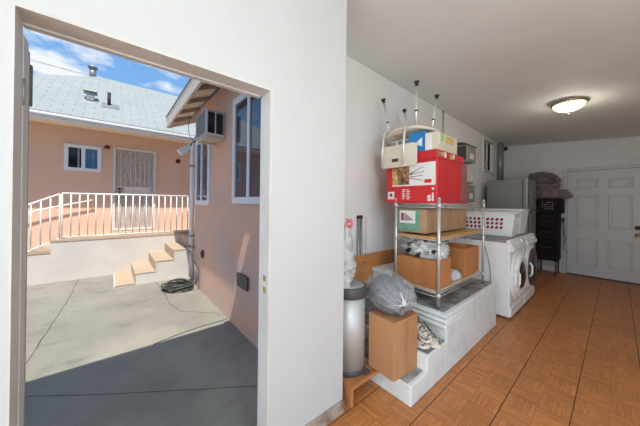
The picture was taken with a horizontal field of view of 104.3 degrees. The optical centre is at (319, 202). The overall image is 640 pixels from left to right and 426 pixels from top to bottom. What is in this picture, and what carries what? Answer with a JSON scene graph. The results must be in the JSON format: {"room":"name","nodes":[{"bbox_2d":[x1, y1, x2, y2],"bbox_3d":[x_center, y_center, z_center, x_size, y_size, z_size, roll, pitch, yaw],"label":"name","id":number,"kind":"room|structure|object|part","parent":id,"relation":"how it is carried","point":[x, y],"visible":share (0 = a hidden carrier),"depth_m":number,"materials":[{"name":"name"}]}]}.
{"room":"laundry room","nodes":[
{"label":"laundry room","id":0,"kind":"room"},
{"bbox_2d":[27,228,188,254],"bbox_3d":[-4.818,0.994,4.660,6.600,0.730,1.020,1,0,-40],"label":"floor","id":1,"kind":"structure","parent":0,"point":[45,249],"depth_m":4.83,"materials":[{"name":"pink paint"}]},
{"bbox_2d":[61,192,187,238],"bbox_3d":[-3.730,0.251,4.952,1.989,0.841,0.032,1,0,-40],"label":"railing","id":2,"kind":"object","parent":1,"relation":"on","point":[62,193],"visible":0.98,"depth_m":4.81,"materials":[{"name":"white metal"}]},
{"bbox_3d":[-3.734,0.611,4.951,1.970,0.022,0.022,1,0,-40],"label":"rail","id":3,"kind":"part","parent":2,"relation":"part of","materials":[{"name":"white metal"}]},
{"bbox_3d":[-3.725,-0.154,4.953,1.970,0.032,0.032,1,0,-40],"label":"rail","id":4,"kind":"part","parent":2,"relation":"part of","materials":[{"name":"white metal"}]},
{"bbox_2d":[25,274,257,425],"bbox_3d":[-2.383,1.482,3.609,17.000,0.201,6.220,1,0,-40],"label":"ground slab","id":5,"kind":"structure","parent":0,"point":[92,358],"depth_m":2.20,"materials":[{"name":"concrete"}]},
{"bbox_2d":[27,233,193,287],"bbox_3d":[-4.219,1.011,3.942,6.600,0.704,1.150,1,0,-40],"label":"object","id":6,"kind":"structure","parent":5,"relation":"on","point":[147,259],"depth_m":4.53,"materials":[{"name":"pink paint"}]},
{"bbox_2d":[28,193,60,250],"bbox_3d":[-4.973,0.565,3.916,1.219,1.469,0.032,1,0,-40],"label":"railing","id":7,"kind":"object","parent":6,"relation":"on","point":[58,194],"visible":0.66,"depth_m":4.16,"materials":[{"name":"white metal"}]},
{"bbox_3d":[-4.977,0.925,3.915,1.210,0.650,0.022,1,0,-40],"label":"rail","id":8,"kind":"part","parent":7,"relation":"part of","materials":[{"name":"white metal"}]},
{"bbox_3d":[-4.968,0.160,3.917,1.215,0.658,0.032,1,0,-40],"label":"rail","id":9,"kind":"part","parent":7,"relation":"part of","materials":[{"name":"white metal"}]},
{"bbox_2d":[161,249,198,292],"bbox_3d":[-2.253,1.082,3.968,0.472,0.610,0.612,1,0,-40],"label":"garden hose","id":10,"kind":"object","parent":5,"relation":"on","point":[187,284],"visible":1,"depth_m":3.89,"materials":[{"name":"rubber"}]},
{"bbox_2d":[153,318,226,344],"bbox_3d":[-1.383,1.388,2.715,0.040,0.007,0.757,0,0,43],"label":"cable","id":11,"kind":"object","parent":5,"relation":"on","point":[226,318],"visible":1,"depth_m":2.69,"materials":[{"name":"rubber"}]},
{"bbox_2d":[165,78,261,348],"bbox_3d":[-0.123,-0.811,4.076,3.580,4.440,4.058,1,0,-40],"label":"house","id":12,"kind":"object","parent":5,"relation":"on","point":[227,174],"visible":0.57,"depth_m":3.00,"materials":[{"name":"paint"}]},
{"bbox_2d":[188,135,195,276],"bbox_3d":[-2.183,0.049,4.301,0.144,2.436,0.111,1,0,-40],"label":"downspout","id":13,"kind":"object","parent":12,"relation":"attached to","point":[192,150],"visible":0.79,"depth_m":4.24,"materials":[{"name":"plastic"}]},
{"bbox_2d":[177,119,195,155],"bbox_3d":[-2.292,-1.133,4.275,0.270,0.646,0.208,1,0,-40],"label":"light","id":14,"kind":"object","parent":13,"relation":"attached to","point":[186,148],"visible":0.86,"depth_m":4.25,"materials":[{"name":"white plastic"}]},
{"bbox_3d":[-1.936,-0.489,3.996,0.006,0.905,0.240,1,0,-40],"label":"pane","id":15,"kind":"part","parent":12,"relation":"part of","materials":[{"name":"blue"}]},
{"bbox_3d":[-1.721,-0.487,3.739,0.006,0.905,0.310,1,0,-40],"label":"pane","id":16,"kind":"part","parent":12,"relation":"part of","materials":[{"name":"blue"}]},
{"bbox_2d":[197,108,224,145],"bbox_3d":[-1.427,-0.957,3.226,0.233,0.362,0.430,1,0,-40],"label":"air conditioner","id":17,"kind":"object","parent":12,"relation":"attached to","point":[210,123],"visible":1,"depth_m":3.08,"materials":[{"name":"grey plastic"}]},
{"bbox_2d":[197,134,224,145],"bbox_3d":[-1.423,-0.800,3.229,0.220,0.048,0.430,1,0,-40],"label":"tray","id":18,"kind":"object","parent":17,"relation":"on","point":[209,139],"depth_m":3.13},
{"bbox_3d":[-1.291,-0.981,3.067,0.230,0.312,0.007,1,0,-40],"label":"frame","id":19,"kind":"part","parent":17,"relation":"part of","materials":[{"name":"plastic"}]},
{"bbox_2d":[208,111,222,134],"bbox_3d":[-1.291,-0.981,3.071,0.175,0.252,0.005,1,0,-40],"label":"vent","id":20,"kind":"object","parent":17,"relation":"attached to","point":[215,118],"depth_m":3.07,"materials":[{"name":"grey metal"}]},
{"bbox_3d":[-0.845,-0.580,2.691,0.006,1.045,0.320,1,0,-40],"label":"pane","id":21,"kind":"part","parent":12,"relation":"part of","materials":[{"name":"blue"}]},
{"bbox_2d":[236,272,248,291],"bbox_3d":[-0.817,0.830,2.626,0.030,0.145,0.270,1,0,-40],"label":"cover plate","id":22,"kind":"object","parent":12,"relation":"attached to","point":[242,281],"visible":1,"depth_m":2.59,"materials":[{"name":"grey plastic"}]},
{"bbox_3d":[-0.550,-0.578,2.338,0.006,1.045,0.480,1,0,-40],"label":"pane","id":23,"kind":"part","parent":12,"relation":"part of","materials":[{"name":"blue"}]},
{"bbox_2d":[0,0,346,425],"bbox_3d":[-1.298,-0.113,0.401,3.720,3.000,0.080,1,0,-40],"label":"wall","id":24,"kind":"structure","parent":0,"point":[296,49],"depth_m":1.29,"materials":[{"name":"paint"}]},
{"bbox_2d":[17,34,32,425],"bbox_3d":[-1.265,0.415,0.561,0.787,1.905,0.107,1,0,-40],"label":"door leaf","id":25,"kind":"structure","parent":24,"relation":"in","point":[27,75],"depth_m":0.81,"materials":[{"name":"paint"}]},
{"bbox_2d":[7,1,272,425],"bbox_3d":[-0.596,0.415,1.009,0.832,1.962,0.112,1,0,-40],"label":"trim","id":26,"kind":"structure","parent":24,"relation":"attached to","point":[33,19],"depth_m":0.88,"materials":[{"name":"paint"}]},
{"bbox_3d":[-0.280,0.410,1.251,0.002,0.090,0.030,1,0,-40],"label":"strike plate","id":27,"kind":"part","parent":26,"relation":"part of","materials":[{"name":"gold metal"}]},
{"bbox_2d":[305,399,343,425],"bbox_3d":[-1.281,1.249,0.361,3.722,0.075,0.017,1,0,-40],"label":"baseboard","id":28,"kind":"structure","parent":24,"relation":"attached to","point":[336,410],"depth_m":1.47,"materials":[{"name":"beige wood"}]},
{"bbox_2d":[344,55,497,255],"bbox_3d":[1.931,-0.059,3.828,5.630,3.020,0.100,1,0,-40],"label":"wall","id":29,"kind":"structure","parent":0,"point":[365,120],"depth_m":2.64,"materials":[{"name":"white paint"}]},
{"bbox_2d":[457,142,476,164],"bbox_3d":[2.339,-0.789,3.978,0.378,0.310,0.182,1,0,-40],"label":"upper cabinet","id":30,"kind":"object","parent":29,"relation":"attached to","point":[465,150],"visible":0.75,"depth_m":3.87,"materials":[{"name":"grey metal"}]},
{"bbox_3d":[2.193,-0.771,3.866,0.012,0.210,0.150,1,0,-40],"label":"panel","id":31,"kind":"part","parent":30,"relation":"part of","materials":[{"name":"grey metal"}]},
{"bbox_2d":[467,166,474,183],"bbox_3d":[2.443,-0.452,4.103,0.320,0.260,0.126,1,0,-40],"label":"upper cabinet","id":32,"kind":"object","parent":29,"relation":"attached to","point":[471,171],"visible":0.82,"depth_m":4.04,"materials":[{"name":"grey metal"}]},
{"bbox_2d":[467,185,474,201],"bbox_3d":[2.456,-0.152,4.129,0.340,0.280,0.106,1,0,-40],"label":"electrical box","id":33,"kind":"object","parent":29,"relation":"attached to","point":[470,188],"visible":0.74,"depth_m":4.08,"materials":[{"name":"grey metal"}]},
{"bbox_2d":[482,137,494,174],"bbox_3d":[3.312,-0.911,4.925,0.640,0.660,0.078,1,0,-40],"label":"window","id":34,"kind":"structure","parent":29,"relation":"in","point":[485,146],"depth_m":4.93,"materials":[{"name":"paint"}]},
{"bbox_3d":[3.291,-0.911,4.951,0.540,0.560,0.010,1,0,-40],"label":"pane","id":35,"kind":"part","parent":34,"relation":"part of","materials":[{"name":"glass"}]},
{"bbox_2d":[497,142,503,179],"bbox_3d":[3.856,-0.851,5.287,0.258,0.815,0.100,1,0,-40],"label":"vent pipe","id":36,"kind":"object","parent":29,"relation":"attached to","point":[500,163],"visible":0.87,"depth_m":5.21,"materials":[{"name":"silver metal"}]},
{"bbox_2d":[326,269,639,425],"bbox_3d":[1.584,1.381,1.397,9.450,0.120,3.300,1,0,-40],"label":"floor","id":37,"kind":"structure","parent":0,"point":[570,355],"depth_m":1.92,"materials":[{"name":"tile"}]},
{"bbox_2d":[342,360,378,407],"bbox_3d":[0.183,1.242,1.818,0.287,0.130,0.398,1,0,-40],"label":"step stool","id":38,"kind":"object","parent":37,"relation":"on","point":[349,384],"visible":0.26,"depth_m":1.63,"materials":[{"name":"brown wood"}]},
{"bbox_3d":[0.080,1.251,1.733,0.020,0.108,0.395,1,0,-40],"label":"leg","id":39,"kind":"part","parent":38,"relation":"part of","materials":[{"name":"brown wood"}]},
{"bbox_2d":[343,279,370,377],"bbox_3d":[0.202,0.870,1.788,0.260,0.611,0.260,1,0,-14],"label":"trash can","id":40,"kind":"object","parent":38,"relation":"on","point":[354,296],"visible":0.56,"depth_m":1.68,"materials":[{"name":"silver metal"}]},
{"bbox_2d":[344,218,356,288],"bbox_3d":[0.153,0.365,1.782,0.225,0.514,0.221,1,0,-40],"label":"plastic bag","id":41,"kind":"object","parent":40,"relation":"on","point":[350,265],"visible":0.47,"depth_m":1.72,"materials":[{"name":"white plastic"}]},
{"bbox_3d":[0.205,0.586,1.788,0.230,0.042,0.230,1,0,-40],"label":"lid","id":42,"kind":"part","parent":40,"relation":"part of","materials":[{"name":"grey metal"}]},
{"bbox_2d":[364,278,495,406],"bbox_3d":[0.986,1.088,2.445,1.730,0.458,0.819,1,0,-40],"label":"concrete steps","id":43,"kind":"structure","parent":37,"relation":"on","point":[466,314],"depth_m":2.03,"materials":[{"name":"white concrete"}]},
{"bbox_2d":[357,215,359,254],"bbox_3d":[0.374,0.592,2.437,0.030,0.933,0.035,1,0,-40],"label":"metal pole","id":44,"kind":"object","parent":43,"relation":"on","point":[358,216],"visible":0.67,"depth_m":2.43,"materials":[{"name":"grey metal"}]},
{"bbox_2d":[360,215,362,254],"bbox_3d":[0.412,0.593,2.467,0.039,0.933,0.029,1,0,5],"label":"metal pole","id":45,"kind":"object","parent":43,"relation":"on","point":[361,216],"visible":0.62,"depth_m":2.46,"materials":[{"name":"grey metal"}]},
{"bbox_2d":[353,249,394,286],"bbox_3d":[0.564,0.678,2.566,0.670,0.330,0.033,1,0,-40],"label":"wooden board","id":46,"kind":"object","parent":43,"relation":"on","point":[365,262],"visible":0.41,"depth_m":2.50,"materials":[{"name":"orange wood"}]},
{"bbox_2d":[364,214,406,253],"bbox_3d":[0.753,0.496,2.766,0.788,0.721,0.021,1,0,-40],"label":"board","id":47,"kind":"object","parent":43,"relation":"on","point":[379,230],"visible":0.35,"depth_m":2.67,"materials":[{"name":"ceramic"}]},
{"bbox_2d":[372,262,409,286],"bbox_3d":[0.832,0.756,2.619,0.610,0.201,0.235,1,0,-40],"label":"storage box","id":48,"kind":"object","parent":43,"relation":"on","point":[388,268],"visible":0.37,"depth_m":2.47,"materials":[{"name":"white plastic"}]},
{"bbox_3d":[0.833,0.673,2.619,0.610,0.035,0.235,1,0,-40],"label":"lid","id":49,"kind":"part","parent":48,"relation":"part of","materials":[{"name":"white plastic"}]},
{"bbox_2d":[369,308,417,381],"bbox_3d":[0.522,0.977,1.777,0.270,0.384,0.221,1,0,-37],"label":"cardboard box","id":50,"kind":"object","parent":43,"relation":"on","point":[392,338],"visible":0.8,"depth_m":1.69,"materials":[{"name":"brown cardboard"}]},
{"bbox_2d":[367,273,416,315],"bbox_3d":[0.517,0.650,1.839,0.392,0.265,0.437,1,0,-40],"label":"trash bag","id":51,"kind":"object","parent":50,"relation":"on","point":[391,294],"visible":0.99,"depth_m":1.71,"materials":[{"name":"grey plastic"}]},
{"bbox_2d":[417,336,429,348],"bbox_3d":[0.709,1.009,1.889,0.092,0.104,0.253,1,0,-36],"label":"sneaker","id":52,"kind":"object","parent":43,"relation":"on","point":[420,344],"visible":0.2,"depth_m":1.80,"materials":[{"name":"fabric"}]},
{"bbox_2d":[411,310,431,342],"bbox_3d":[0.746,0.928,1.886,0.094,0.157,0.244,1,0,-20],"label":"sneaker","id":53,"kind":"object","parent":52,"relation":"on","point":[423,333],"visible":0.54,"depth_m":1.82,"materials":[{"name":"fabric"}]},
{"bbox_2d":[423,322,441,348],"bbox_3d":[0.832,1.010,1.912,0.092,0.104,0.253,1,0,-10],"label":"sneaker","id":54,"kind":"object","parent":43,"relation":"on","point":[435,343],"visible":0.44,"depth_m":1.82,"materials":[{"name":"fabric"}]},
{"bbox_2d":[394,197,485,308],"bbox_3d":[1.233,0.411,2.495,1.078,0.901,0.433,1,0,-40],"label":"shelving rack","id":55,"kind":"object","parent":43,"relation":"on","point":[439,206],"visible":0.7,"depth_m":2.26,"materials":[{"name":"silver metal"}]},
{"bbox_3d":[0.707,0.399,2.313,0.026,0.890,0.027,1,0,-40],"label":"post","id":56,"kind":"part","parent":55,"relation":"part of","materials":[{"name":"silver metal"}]},
{"bbox_2d":[387,158,467,203],"bbox_3d":[1.036,-0.178,2.404,0.641,0.369,0.486,1,0,-40],"label":"box","id":57,"kind":"object","parent":55,"relation":"on","point":[428,180],"visible":0.98,"depth_m":2.18,"materials":[{"name":"red cardboard"}]},
{"bbox_2d":[392,139,408,145],"bbox_3d":[0.800,-0.476,2.372,0.142,0.219,0.180,1,0,-40],"label":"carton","id":58,"kind":"object","parent":57,"relation":"on","point":[398,142],"visible":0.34,"depth_m":2.33,"materials":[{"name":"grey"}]},
{"bbox_2d":[392,166,408,184],"bbox_3d":[0.736,-0.247,2.271,0.001,0.173,0.175,1,0,-40],"label":"photo","id":59,"kind":"object","parent":57,"relation":"attached to","point":[400,175],"depth_m":2.27},
{"bbox_2d":[381,80,439,168],"bbox_3d":[0.860,-0.704,2.394,0.472,0.770,0.528,1,0,-40],"label":"chair","id":60,"kind":"object","parent":57,"relation":"on","point":[404,154],"visible":0.88,"depth_m":2.26,"materials":[{"name":"beige plastic"}]},
{"bbox_3d":[0.671,-0.833,2.486,0.023,0.389,0.106,1,0,-40],"label":"leg","id":61,"kind":"part","parent":60,"relation":"part of","materials":[{"name":"silver metal"}]},
{"bbox_3d":[0.710,-0.421,2.255,0.022,0.200,0.355,1,0,-40],"label":"backrest","id":62,"kind":"part","parent":60,"relation":"part of","materials":[{"name":"beige plastic"}]},
{"bbox_3d":[0.878,-0.635,2.391,0.380,0.112,0.500,1,0,-40],"label":"seat","id":63,"kind":"part","parent":60,"relation":"part of","materials":[{"name":"beige plastic"}]},
{"bbox_3d":[0.867,-0.867,2.236,0.023,0.404,0.024,1,0,-40],"label":"leg","id":64,"kind":"part","parent":60,"relation":"part of","materials":[{"name":"silver metal"}]},
{"bbox_3d":[1.101,-0.838,2.405,0.071,0.367,0.023,1,0,1],"label":"leg","id":65,"kind":"part","parent":60,"relation":"part of","materials":[{"name":"silver metal"}]},
{"bbox_3d":[0.811,-0.244,2.182,0.001,0.193,0.408,1,0,-40],"label":"picture panel","id":66,"kind":"part","parent":57,"relation":"part of","materials":[{"name":"white paper"}]},
{"bbox_2d":[417,149,463,164],"bbox_3d":[1.086,-0.401,2.302,0.550,0.073,0.256,1,0,-40],"label":"box","id":67,"kind":"object","parent":57,"relation":"on","point":[436,153],"visible":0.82,"depth_m":2.12,"materials":[{"name":"red cardboard"}]},
{"bbox_2d":[409,131,428,151],"bbox_3d":[0.906,-0.528,2.230,0.161,0.173,0.153,1,0,-40],"label":"box","id":68,"kind":"object","parent":67,"relation":"on","point":[418,138],"visible":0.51,"depth_m":2.16,"materials":[{"name":"blue cardboard"}]},
{"bbox_2d":[425,131,456,154],"bbox_3d":[1.078,-0.513,2.200,0.396,0.148,0.105,1,0,-40],"label":"box","id":69,"kind":"object","parent":67,"relation":"on","point":[436,139],"visible":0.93,"depth_m":2.10,"materials":[{"name":"white cardboard"}]},
{"bbox_3d":[1.377,-0.177,2.373,0.152,0.347,0.001,1,0,-40],"label":"panel","id":70,"kind":"part","parent":57,"relation":"part of","materials":[{"name":"red cardboard"}]},
{"bbox_3d":[0.961,0.401,2.010,0.026,0.890,0.027,1,0,-40],"label":"post","id":71,"kind":"part","parent":55,"relation":"part of","materials":[{"name":"silver metal"}]},
{"bbox_2d":[397,228,481,239],"bbox_3d":[1.230,0.297,2.492,1.010,0.035,0.385,1,0,-40],"label":"plywood board","id":72,"kind":"object","parent":55,"relation":"on","point":[465,231],"visible":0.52,"depth_m":2.28,"materials":[{"name":"brown wood"}]},
{"bbox_2d":[398,208,465,233],"bbox_3d":[1.151,0.165,2.493,0.874,0.208,0.270,1,0,-40],"label":"cardboard box","id":73,"kind":"object","parent":72,"relation":"on","point":[422,220],"visible":0.96,"depth_m":2.25,"materials":[{"name":"brown cardboard"}]},
{"bbox_3d":[1.234,0.329,2.495,1.078,0.036,0.433,1,0,-40],"label":"wire shelf","id":74,"kind":"part","parent":55,"relation":"part of","materials":[{"name":"silver metal"}]},
{"bbox_3d":[1.237,0.029,2.496,1.078,0.036,0.433,1,0,-40],"label":"wire shelf","id":75,"kind":"part","parent":55,"relation":"part of","materials":[{"name":"silver metal"}]},
{"bbox_2d":[403,272,477,292],"bbox_3d":[1.188,0.732,2.454,0.915,0.018,0.365,1,0,-40],"label":"plywood board","id":76,"kind":"object","parent":55,"relation":"on","point":[463,278],"visible":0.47,"depth_m":2.21,"materials":[{"name":"brown wood"}]},
{"bbox_2d":[397,252,450,289],"bbox_3d":[0.941,0.601,2.271,0.271,0.235,0.379,1,0,-40],"label":"cardboard box","id":77,"kind":"object","parent":76,"relation":"on","point":[412,269],"visible":0.86,"depth_m":2.16,"materials":[{"name":"brown cardboard"}]},
{"bbox_2d":[401,238,449,259],"bbox_3d":[0.937,0.385,2.253,0.296,0.198,0.437,1,0,-40],"label":"plastic bag","id":78,"kind":"object","parent":77,"relation":"on","point":[418,249],"visible":0.69,"depth_m":2.15,"materials":[{"name":"white plastic"}]},
{"bbox_2d":[451,269,461,280],"bbox_3d":[1.252,0.674,2.353,0.228,0.094,0.158,1,0,-40],"label":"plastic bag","id":79,"kind":"object","parent":76,"relation":"on","point":[455,274],"visible":0.61,"depth_m":2.29,"materials":[{"name":"white plastic"}]},
{"bbox_2d":[447,242,478,275],"bbox_3d":[1.450,0.564,2.648,0.431,0.321,0.340,1,0,-40],"label":"cardboard box","id":80,"kind":"object","parent":76,"relation":"on","point":[464,257],"visible":0.6,"depth_m":2.50,"materials":[{"name":"brown cardboard"}]},
{"bbox_3d":[1.229,0.759,2.494,1.078,0.036,0.433,1,0,-40],"label":"wire shelf","id":81,"kind":"part","parent":55,"relation":"part of","materials":[{"name":"silver metal"}]},
{"bbox_3d":[1.759,0.411,2.677,0.026,0.890,0.027,1,0,-40],"label":"post","id":82,"kind":"part","parent":55,"relation":"part of","materials":[{"name":"silver metal"}]},
{"bbox_2d":[449,234,526,317],"bbox_3d":[2.189,0.881,3.228,0.624,0.904,0.761,1,0,-40],"label":"washing machine","id":83,"kind":"object","parent":37,"relation":"on","point":[505,265],"visible":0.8,"depth_m":2.90,"materials":[{"name":"white metal"}]},
{"bbox_3d":[2.160,0.447,3.280,0.606,0.030,0.640,1,0,-40],"label":"lid","id":84,"kind":"part","parent":83,"relation":"part of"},
{"bbox_2d":[466,211,521,236],"bbox_3d":[2.325,0.279,3.418,0.411,0.302,0.651,1,0,-43],"label":"laundry basket","id":85,"kind":"object","parent":83,"relation":"on","point":[505,224],"visible":0.84,"depth_m":3.23,"materials":[{"name":"white plastic"}]},
{"bbox_3d":[2.380,1.254,3.005,0.590,0.100,0.022,1,0,-40],"label":"kick plate","id":86,"kind":"part","parent":83,"relation":"part of","materials":[{"name":"white metal"}]},
{"bbox_3d":[2.241,0.862,2.805,0.024,0.193,0.047,1,0,-29],"label":"handle","id":87,"kind":"part","parent":83,"relation":"part of","materials":[{"name":"white plastic"}]},
{"bbox_3d":[2.423,0.865,2.959,0.336,0.336,0.032,1,0,-40],"label":"door glass","id":88,"kind":"part","parent":83,"relation":"part of","materials":[{"name":"black glass"}]},
{"bbox_2d":[487,178,535,249],"bbox_3d":[3.509,0.473,4.524,0.704,1.755,0.619,1,0,-40],"label":"refrigerator","id":89,"kind":"object","parent":37,"relation":"on","point":[508,193],"visible":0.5,"depth_m":4.31,"materials":[{"name":"silver metal"}]},
{"bbox_3d":[3.668,-0.143,4.346,0.700,0.520,0.060,1,0,-40],"label":"door","id":90,"kind":"part","parent":89,"relation":"part of","materials":[{"name":"grey metal"}]},
{"bbox_3d":[3.659,0.712,4.344,0.700,1.160,0.060,1,0,-40],"label":"door","id":91,"kind":"part","parent":89,"relation":"part of","materials":[{"name":"grey metal"}]},
{"bbox_2d":[515,233,537,302],"bbox_3d":[2.686,0.887,3.643,0.610,0.904,0.761,1,0,-40],"label":"dryer","id":92,"kind":"object","parent":37,"relation":"on","point":[529,252],"visible":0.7,"depth_m":3.31,"materials":[{"name":"white metal"}]},
{"bbox_2d":[473,208,529,233],"bbox_3d":[2.700,0.264,3.718,0.431,0.342,0.611,1,0,-40],"label":"laundry basket","id":93,"kind":"object","parent":92,"relation":"on","point":[523,217],"visible":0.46,"depth_m":3.51,"materials":[{"name":"white plastic"}]},
{"bbox_3d":[2.871,1.261,3.415,0.590,0.100,0.022,1,0,-40],"label":"kick plate","id":94,"kind":"part","parent":92,"relation":"part of","materials":[{"name":"white metal"}]},
{"bbox_3d":[2.732,0.869,3.216,0.024,0.193,0.047,1,0,-29],"label":"handle","id":95,"kind":"part","parent":92,"relation":"part of","materials":[{"name":"white plastic"}]},
{"bbox_3d":[2.914,0.871,3.369,0.336,0.336,0.032,1,0,-40],"label":"door glass","id":96,"kind":"part","parent":92,"relation":"part of","materials":[{"name":"glass"}]},
{"bbox_2d":[536,198,564,275],"bbox_3d":[4.429,0.641,4.785,0.453,1.440,0.360,1,0,-40],"label":"tower","id":97,"kind":"object","parent":37,"relation":"on","point":[548,210],"visible":0.93,"depth_m":4.67,"materials":[{"name":"black plastic"}]},
{"bbox_3d":[4.272,0.349,4.685,0.030,0.280,0.280,1,0,-40],"label":"drawer","id":98,"kind":"part","parent":97,"relation":"part of","materials":[{"name":"black plastic"}]},
{"bbox_3d":[4.269,0.644,4.684,0.030,0.270,0.280,1,0,-40],"label":"drawer","id":99,"kind":"part","parent":97,"relation":"part of","materials":[{"name":"black plastic"}]},
{"bbox_3d":[4.265,0.934,4.683,0.030,0.270,0.280,1,0,-40],"label":"drawer","id":100,"kind":"part","parent":97,"relation":"part of","materials":[{"name":"black plastic"}]},
{"bbox_2d":[536,188,572,198],"bbox_3d":[4.436,-0.167,4.764,0.474,0.251,0.580,1,0,-40],"label":"blanket","id":101,"kind":"object","parent":97,"relation":"on","point":[552,192],"visible":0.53,"depth_m":4.62,"materials":[{"name":"brown fabric"}]},
{"bbox_2d":[528,172,561,183],"bbox_3d":[4.367,-0.451,4.853,0.443,0.316,0.514,1,0,-40],"label":"fur throw","id":102,"kind":"object","parent":101,"relation":"on","point":[539,177],"visible":0.69,"depth_m":4.72,"materials":[{"name":"brown fur"}]},
{"bbox_2d":[536,182,560,188],"bbox_3d":[4.391,-0.318,4.830,0.393,0.195,0.442,1,0,-40],"label":"blanket","id":103,"kind":"object","parent":101,"relation":"on","point":[555,185],"visible":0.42,"depth_m":4.67,"materials":[{"name":"brown fabric"}]},
{"bbox_2d":[346,0,639,146],"bbox_3d":[1.591,-1.323,1.353,9.550,0.553,3.450,1,0,-40],"label":"ceiling","id":104,"kind":"structure","parent":0,"point":[498,68],"depth_m":2.23,"materials":[{"name":"paint"}]},
{"bbox_2d":[550,97,589,113],"bbox_3d":[3.020,-1.153,3.017,0.344,0.150,0.344,1,0,-40],"label":"ceiling light","id":105,"kind":"object","parent":104,"relation":"attached to","point":[571,104],"visible":1,"depth_m":2.94,"materials":[{"name":"white glass"}]},
{"bbox_3d":[3.020,-1.150,3.017,0.296,0.084,0.296,1,0,-40],"label":"lamp shade","id":106,"kind":"part","parent":105,"relation":"part of","materials":[{"name":"white glass"}]},
{"bbox_2d":[504,136,639,267],"bbox_3d":[5.203,-0.021,4.379,0.100,3.020,3.450,1,0,-40],"label":"wall","id":107,"kind":"structure","parent":0,"point":[520,161],"depth_m":4.84,"materials":[{"name":"grey paint"}]},
{"bbox_2d":[539,265,561,272],"bbox_3d":[4.412,1.317,5.215,0.015,0.090,0.955,1,0,-40],"label":"baseboard","id":108,"kind":"structure","parent":107,"relation":"attached to","point":[549,268],"depth_m":4.98,"materials":[{"name":"paint"}]},
{"bbox_2d":[561,218,567,252],"bbox_3d":[4.682,0.622,4.770,0.090,0.650,0.142,1,0,31],"label":"cord","id":109,"kind":"object","parent":107,"relation":"hanging from","point":[562,219],"visible":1,"depth_m":4.73,"materials":[{"name":"grey plastic"}]},
{"bbox_2d":[562,164,639,272],"bbox_3d":[5.064,0.358,4.438,0.030,2.020,1.055,1,0,-40],"label":"trim","id":110,"kind":"structure","parent":107,"relation":"attached to","point":[565,171],"depth_m":4.79,"materials":[{"name":"white wood"}]},
{"bbox_2d":[567,168,639,285],"bbox_3d":[5.032,0.392,4.413,0.100,1.950,0.917,1,0,-40],"label":"door","id":111,"kind":"structure","parent":107,"relation":"in","point":[603,210],"depth_m":4.40,"materials":[{"name":"white metal"}]},
{"bbox_3d":[-10.087,1.464,15.950,45.000,0.230,22.600,1,0,-40],"label":"ground","id":112,"kind":"structure","parent":0,"visible":0},
{"bbox_2d":[27,74,195,249],"bbox_3d":[-3.903,-1.090,9.065,12.390,4.940,6.250,1,0,-40],"label":"house","id":113,"kind":"object","parent":112,"relation":"on","point":[69,133],"visible":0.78,"depth_m":5.42,"materials":[{"name":"paint"}]},
{"bbox_2d":[28,199,92,213],"bbox_3d":[-5.412,0.224,4.741,1.591,0.605,0.126,1,0,-40],"label":"handrail","id":114,"kind":"object","parent":113,"relation":"attached to","point":[91,199],"visible":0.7,"depth_m":4.88,"materials":[{"name":"white metal"}]},
{"bbox_3d":[-5.045,-0.928,5.118,0.200,0.420,0.006,1,0,-40],"label":"pane","id":115,"kind":"part","parent":113,"relation":"part of","materials":[{"name":"clear glass"}]},
{"bbox_2d":[83,89,97,100],"bbox_3d":[-5.073,-2.345,5.493,0.230,0.205,0.240,1,0,-40],"label":"roof vent","id":116,"kind":"object","parent":113,"relation":"on","point":[90,95],"visible":0.9,"depth_m":5.43,"materials":[{"name":"silver metal"}]},
{"bbox_3d":[-4.853,-0.925,5.277,0.200,0.420,0.008,1,0,-40],"label":"pane","id":117,"kind":"part","parent":113,"relation":"part of","materials":[{"name":"blue glass"}]},
{"bbox_2d":[87,65,97,76],"bbox_3d":[-6.403,-3.658,7.005,0.226,0.410,0.230,1,0,-40],"label":"chimney","id":118,"kind":"object","parent":113,"relation":"on","point":[92,69],"visible":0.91,"depth_m":6.95,"materials":[{"name":"silver metal"}]},
{"bbox_2d":[102,92,118,109],"bbox_3d":[-4.700,-2.277,5.584,0.300,0.402,0.260,1,0,-40],"label":"vent stack","id":119,"kind":"object","parent":113,"relation":"on","point":[108,104],"visible":1,"depth_m":5.58,"materials":[{"name":"grey metal"}]},
{"bbox_2d":[112,147,155,230],"bbox_3d":[-4.271,-0.303,5.741,0.800,1.860,0.050,1,0,-40],"label":"security grille","id":120,"kind":"object","parent":113,"relation":"attached to","point":[133,169],"depth_m":5.73,"materials":[{"name":"white metal"}]},
{"bbox_3d":[-4.275,-0.288,5.762,0.700,1.830,0.012,1,0,-40],"label":"door","id":121,"kind":"part","parent":113,"relation":"part of","materials":[{"name":"white metal"}]}
]}

